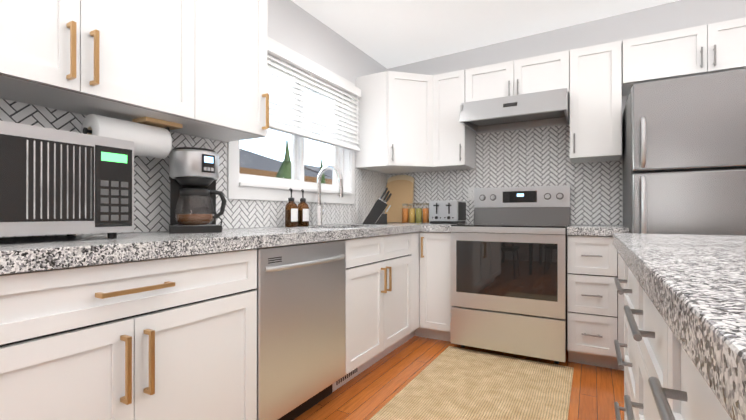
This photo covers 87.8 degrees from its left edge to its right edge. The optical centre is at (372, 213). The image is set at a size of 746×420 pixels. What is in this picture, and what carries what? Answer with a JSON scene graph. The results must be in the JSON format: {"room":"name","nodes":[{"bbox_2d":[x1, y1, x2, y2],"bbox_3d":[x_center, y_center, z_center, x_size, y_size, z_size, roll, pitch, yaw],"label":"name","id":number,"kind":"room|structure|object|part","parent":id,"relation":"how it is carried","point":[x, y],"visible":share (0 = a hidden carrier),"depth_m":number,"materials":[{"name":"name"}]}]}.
{"room":"kitchen","nodes":[
{"label":"kitchen","id":0,"kind":"room"},
{"bbox_2d":[1,0,388,237],"bbox_3d":[-1.605,-0.354,0.991,0.160,2.720,7.150,0,0,29],"label":"wall","id":1,"kind":"structure","parent":0,"point":[292,25],"depth_m":2.90,"materials":[{"name":"white paint"}]},
{"bbox_2d":[0,0,211,131],"bbox_3d":[-1.114,-0.798,1.371,0.318,0.790,0.972,0,0,29],"label":"upper cabinet","id":2,"kind":"object","parent":1,"relation":"attached to","point":[197,68],"depth_m":1.41,"materials":[{"name":"white wood"}]},
{"bbox_2d":[81,114,182,158],"bbox_3d":[-0.997,-0.322,1.619,0.136,0.160,0.368,0,0,29],"label":"paper towel holder","id":3,"kind":"object","parent":2,"relation":"attached to","point":[150,137],"visible":0.79,"depth_m":1.59,"materials":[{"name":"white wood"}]},
{"bbox_2d":[176,0,268,141],"bbox_3d":[-0.812,-0.797,1.904,0.318,0.790,0.486,0,0,29],"label":"upper cabinet","id":4,"kind":"object","parent":1,"relation":"attached to","point":[240,97],"depth_m":1.90,"materials":[{"name":"white wood"}]},
{"bbox_2d":[227,36,354,203],"bbox_3d":[-0.553,-0.600,2.810,0.180,1.040,1.335,0,0,29],"label":"window","id":5,"kind":"structure","parent":1,"relation":"in","point":[248,187],"depth_m":2.85,"materials":[{"name":"white"}]},
{"bbox_2d":[267,39,360,151],"bbox_3d":[-0.454,-0.796,2.754,0.074,0.527,1.330,0,0,29],"label":"window blinds","id":6,"kind":"object","parent":5,"relation":"attached to","point":[287,58],"visible":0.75,"depth_m":2.74,"materials":[{"name":"white plastic"}]},
{"bbox_2d":[0,98,621,237],"bbox_3d":[0.041,-0.313,1.703,2.002,0.800,3.969,0,0,29],"label":"tile backsplash","id":7,"kind":"structure","parent":1,"relation":"attached to","point":[529,157],"depth_m":3.06,"materials":[{"name":"grey tile"}]},
{"bbox_2d":[468,187,475,199],"bbox_3d":[0.892,-0.175,3.493,0.070,0.115,0.006,0,0,29],"label":"electrical outlet cover","id":8,"kind":"object","parent":7,"relation":"attached to","point":[470,193],"visible":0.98,"depth_m":3.49,"materials":[{"name":"white plastic"}]},
{"bbox_2d":[294,336,623,419],"bbox_3d":[0.467,1.063,-0.184,5.000,0.120,7.230,0,0,29],"label":"floor","id":9,"kind":"structure","parent":0,"point":[371,391],"depth_m":2.26,"materials":[{"name":"brown wood"}]},
{"bbox_2d":[0,249,256,419],"bbox_3d":[-0.994,0.574,1.275,0.618,0.866,1.034,0,0,29],"label":"base cabinet","id":10,"kind":"object","parent":9,"relation":"on","point":[171,338],"depth_m":1.15,"materials":[{"name":"white wood"}]},
{"bbox_2d":[254,240,345,419],"bbox_3d":[-0.544,0.578,1.986,0.646,0.862,0.640,0,0,29],"label":"dishwasher","id":11,"kind":"object","parent":9,"relation":"on","point":[299,410],"depth_m":1.79,"materials":[{"name":"grey metal"}]},
{"bbox_3d":[-0.316,0.518,1.857,0.028,0.744,0.638,0,0,29],"label":"dishwasher door","id":12,"kind":"part","parent":11,"relation":"part of","materials":[{"name":"silver metal"}]},
{"bbox_3d":[-0.287,0.216,1.841,0.056,0.054,0.587,0,0,29],"label":"dishwasher handle","id":13,"kind":"part","parent":11,"relation":"part of","materials":[{"name":"silver metal"}]},
{"bbox_2d":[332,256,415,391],"bbox_3d":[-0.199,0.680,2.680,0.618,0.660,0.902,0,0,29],"label":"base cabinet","id":14,"kind":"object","parent":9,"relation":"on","point":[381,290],"depth_m":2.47,"materials":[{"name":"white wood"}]},
{"bbox_2d":[344,232,418,328],"bbox_3d":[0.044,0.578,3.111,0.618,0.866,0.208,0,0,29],"label":"base cabinet","id":15,"kind":"object","parent":9,"relation":"on","point":[404,246],"depth_m":2.65,"materials":[{"name":"white wood"}]},
{"bbox_2d":[0,222,419,274],"bbox_3d":[-0.550,0.201,2.035,0.645,0.224,3.968,0,0,29],"label":"countertop","id":16,"kind":"structure","parent":15,"relation":"on","point":[25,254],"depth_m":1.28,"materials":[{"name":"stone"}]},
{"bbox_2d":[0,120,133,237],"bbox_3d":[-1.129,-0.081,1.207,0.395,0.334,0.535,0,0,29],"label":"microwave","id":17,"kind":"object","parent":16,"relation":"on","point":[58,182],"visible":1,"depth_m":1.16,"materials":[{"name":"silver metal"}]},
{"bbox_2d":[169,147,226,232],"bbox_3d":[-0.821,-0.104,1.821,0.243,0.382,0.253,0,0,-29],"label":"coffee maker","id":18,"kind":"object","parent":16,"relation":"on","point":[193,175],"visible":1,"depth_m":1.74,"materials":[{"name":"black plastic"}]},
{"bbox_2d":[285,188,297,226],"bbox_3d":[-0.529,-0.036,2.497,0.081,0.249,0.088,0,0,29],"label":"soap bottle","id":19,"kind":"object","parent":16,"relation":"on","point":[291,213],"visible":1,"depth_m":2.47,"materials":[{"name":"orange glass"}]},
{"bbox_2d":[297,189,308,226],"bbox_3d":[-0.472,-0.035,2.597,0.081,0.249,0.088,0,0,29],"label":"soap bottle","id":20,"kind":"object","parent":16,"relation":"on","point":[303,213],"visible":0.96,"depth_m":2.57,"materials":[{"name":"orange glass"}]},
{"bbox_2d":[314,165,342,225],"bbox_3d":[-0.303,-0.126,2.775,0.241,0.430,0.105,0,0,29],"label":"faucet","id":21,"kind":"object","parent":16,"relation":"on","point":[319,210],"visible":1,"depth_m":2.78,"materials":[{"name":"silver metal"}]},
{"bbox_2d":[363,188,391,223],"bbox_3d":[0.036,-0.063,3.254,0.246,0.307,0.100,0,0,1],"label":"knife block","id":22,"kind":"object","parent":16,"relation":"on","point":[376,211],"visible":1,"depth_m":3.21,"materials":[{"name":"black wood"}]},
{"bbox_2d":[385,180,412,222],"bbox_3d":[0.253,-0.118,3.778,0.285,0.419,0.065,0,0,29],"label":"cutting board","id":23,"kind":"object","parent":16,"relation":"on","point":[401,191],"visible":0.73,"depth_m":3.77,"materials":[{"name":"brown wood"}]},
{"bbox_2d":[387,175,413,207],"bbox_3d":[0.263,-0.143,3.806,0.290,0.468,0.074,0,0,29],"label":"cutting board","id":24,"kind":"object","parent":16,"relation":"on","point":[403,177],"visible":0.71,"depth_m":3.80,"materials":[{"name":"beige wood"}]},
{"bbox_2d":[402,204,407,222],"bbox_3d":[0.300,0.001,3.618,0.062,0.181,0.062,0,0,29],"label":"jar","id":25,"kind":"object","parent":16,"relation":"on","point":[404,215],"visible":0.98,"depth_m":3.59,"materials":[{"name":"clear glass"}]},
{"bbox_2d":[409,203,414,222],"bbox_3d":[0.361,0.001,3.588,0.062,0.181,0.062,0,0,29],"label":"jar","id":26,"kind":"object","parent":16,"relation":"on","point":[411,215],"visible":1,"depth_m":3.56,"materials":[{"name":"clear glass"}]},
{"bbox_2d":[415,203,421,222],"bbox_3d":[0.421,0.001,3.559,0.062,0.181,0.062,0,0,29],"label":"jar","id":27,"kind":"object","parent":16,"relation":"on","point":[418,217],"visible":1,"depth_m":3.54,"materials":[{"name":"clear glass"}]},
{"bbox_2d":[422,203,428,222],"bbox_3d":[0.481,0.001,3.530,0.062,0.181,0.062,0,0,29],"label":"jar","id":28,"kind":"object","parent":16,"relation":"on","point":[425,214],"visible":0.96,"depth_m":3.51,"materials":[{"name":"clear glass"}]},
{"bbox_2d":[415,232,451,341],"bbox_3d":[0.634,0.579,3.272,0.289,0.866,0.648,0,0,29],"label":"base cabinet","id":29,"kind":"object","parent":9,"relation":"on","point":[435,306],"depth_m":3.00,"materials":[{"name":"white wood"}]},
{"bbox_2d":[420,223,467,231],"bbox_3d":[0.648,0.118,3.236,0.229,0.053,0.698,0,0,29],"label":"countertop","id":30,"kind":"structure","parent":29,"relation":"on","point":[424,227],"depth_m":2.98,"materials":[{"name":"stone"}]},
{"bbox_2d":[429,200,465,223],"bbox_3d":[0.660,-0.009,3.421,0.260,0.200,0.260,0,0,29],"label":"toaster","id":31,"kind":"object","parent":30,"relation":"on","point":[442,210],"visible":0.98,"depth_m":3.31,"materials":[{"name":"silver metal"}]},
{"bbox_2d":[432,202,465,219],"bbox_3d":[0.665,-0.024,3.394,0.227,0.171,0.260,0,0,29],"label":"panel","id":32,"kind":"object","parent":31,"relation":"attached to","point":[461,210],"visible":0.9,"depth_m":3.33,"materials":[{"name":"black plastic"}]},
{"bbox_2d":[369,346,573,419],"bbox_3d":[0.328,1.001,1.638,0.835,0.012,2.465,0,0,29],"label":"jute rug","id":33,"kind":"object","parent":9,"relation":"on","point":[451,383],"visible":0.96,"depth_m":2.17,"materials":[{"name":"beige wicker"}]},
{"bbox_2d":[451,185,570,363],"bbox_3d":[1.062,0.395,2.950,0.756,1.232,0.768,0,0,29],"label":"range","id":34,"kind":"object","parent":9,"relation":"on","point":[508,269],"visible":0.98,"depth_m":2.69,"materials":[{"name":"grey metal"}]},
{"bbox_2d":[567,235,623,370],"bbox_3d":[1.578,0.577,2.738,0.335,0.866,0.648,0,0,29],"label":"base cabinet","id":35,"kind":"object","parent":9,"relation":"on","point":[595,308],"depth_m":2.47,"materials":[{"name":"white wood"}]},
{"bbox_2d":[567,225,628,235],"bbox_3d":[1.573,0.116,2.728,0.339,0.053,0.673,0,0,29],"label":"countertop","id":36,"kind":"structure","parent":35,"relation":"on","point":[586,230],"depth_m":2.45,"materials":[{"name":"stone"}]},
{"bbox_2d":[614,262,731,419],"bbox_3d":[0.705,0.571,0.091,0.982,0.866,3.140,0,0,29],"label":"kitchen island","id":37,"kind":"object","parent":9,"relation":"on","point":[664,379],"visible":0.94,"depth_m":0.86,"materials":[{"name":"white wood"}]},
{"bbox_2d":[612,233,745,419],"bbox_3d":[0.720,0.110,0.077,1.020,0.053,3.210,0,0,29],"label":"island countertop","id":38,"kind":"structure","parent":37,"relation":"on","point":[693,287],"depth_m":0.44,"materials":[{"name":"stone"}]},
{"bbox_2d":[623,69,745,235],"bbox_3d":[2.006,0.133,2.348,0.780,1.753,0.851,0,0,29],"label":"fridge","id":39,"kind":"object","parent":9,"relation":"on","point":[628,173],"depth_m":2.10,"materials":[{"name":"grey metal"}]},
{"bbox_3d":[1.517,-0.143,2.174,0.024,0.803,0.067,0,0,29],"label":"fridge handle","id":40,"kind":"part","parent":39,"relation":"part of","materials":[{"name":"silver metal"}]},
{"bbox_3d":[1.846,-0.493,2.066,0.776,0.503,0.078,0,0,29],"label":"fridge door","id":41,"kind":"part","parent":39,"relation":"part of","materials":[{"name":"silver metal"}]},
{"bbox_3d":[1.846,0.350,2.064,0.776,1.158,0.078,0,0,29],"label":"fridge door","id":42,"kind":"part","parent":39,"relation":"part of","materials":[{"name":"silver metal"}]},
{"bbox_2d":[291,0,678,68],"bbox_3d":[0.467,-1.588,-0.177,4.920,0.235,7.150,0,0,29],"label":"ceiling","id":43,"kind":"structure","parent":0,"point":[387,34],"depth_m":2.99,"materials":[{"name":"white paint"}]},
{"bbox_2d":[389,0,745,225],"bbox_3d":[2.187,-0.349,2.862,4.560,2.720,0.160,0,0,29],"label":"wall","id":44,"kind":"structure","parent":0,"point":[681,14],"depth_m":3.02,"materials":[{"name":"white paint"}]},
{"bbox_2d":[356,71,447,173],"bbox_3d":[0.284,-0.793,3.492,0.662,0.790,0.614,0,0,29],"label":"upper cabinet","id":45,"kind":"object","parent":44,"relation":"attached to","point":[409,123],"depth_m":3.31,"materials":[{"name":"white wood"}]},
{"bbox_2d":[440,69,474,169],"bbox_3d":[0.687,-0.793,3.407,0.329,0.790,0.366,0,0,29],"label":"upper cabinet","id":46,"kind":"object","parent":44,"relation":"attached to","point":[457,141],"depth_m":3.27,"materials":[{"name":"white wood"}]},
{"bbox_2d":[468,50,571,101],"bbox_3d":[1.175,-1.034,3.153,0.768,0.310,0.328,0,0,29],"label":"upper cabinet","id":47,"kind":"object","parent":44,"relation":"attached to","point":[552,71],"depth_m":2.99,"materials":[{"name":"white wood"}]},
{"bbox_2d":[459,88,569,133],"bbox_3d":[1.129,-0.795,3.073,0.756,0.163,0.512,0,0,29],"label":"range hood","id":48,"kind":"object","parent":47,"relation":"attached to","point":[535,109],"visible":0.92,"depth_m":2.95,"materials":[{"name":"silver metal"}]},
{"bbox_2d":[568,40,623,162],"bbox_3d":[1.651,-0.794,2.884,0.321,0.790,0.328,0,0,29],"label":"upper cabinet","id":49,"kind":"object","parent":44,"relation":"attached to","point":[595,98],"depth_m":2.75,"materials":[{"name":"white wood"}]},
{"bbox_2d":[624,17,745,95],"bbox_3d":[2.186,-1.040,2.582,0.900,0.300,0.328,0,0,29],"label":"upper cabinet","id":50,"kind":"object","parent":44,"relation":"attached to","point":[719,46],"depth_m":2.50,"materials":[{"name":"white wood"}]},
{"label":"outside","id":51,"kind":"structure","parent":0,"visible":0},
{"bbox_3d":[-14.445,1.701,59.692,79.700,0.100,150.000,0,0,29],"label":"ground","id":52,"kind":"structure","parent":51,"visible":0},
{"bbox_2d":[276,140,290,178],"bbox_3d":[-2.492,-0.301,11.387,1.761,3.665,1.569,0,0,29],"label":"tree","id":53,"kind":"object","parent":52,"relation":"on","point":[283,167],"depth_m":11.24,"materials":[{"name":"green plant"}]},
{"bbox_2d":[239,148,331,184],"bbox_3d":[-7.554,-0.688,13.643,7.030,4.450,12.600,0,0,29],"label":"house","id":54,"kind":"structure","parent":52,"relation":"on","point":[268,166],"depth_m":14.58,"materials":[{"name":"grey"}]},
{"bbox_2d":[304,164,331,177],"bbox_3d":[6.633,-0.523,39.855,6.930,4.250,43.800,0,0,29],"label":"house","id":55,"kind":"structure","parent":52,"relation":"on","point":[317,170],"depth_m":20.77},
{"bbox_2d":[320,159,325,183],"bbox_3d":[-1.840,-0.164,13.350,1.332,3.401,1.367,0,0,29],"label":"tree","id":56,"kind":"object","parent":52,"relation":"on","point":[322,179],"depth_m":13.28,"materials":[{"name":"green plant"}]}
]}

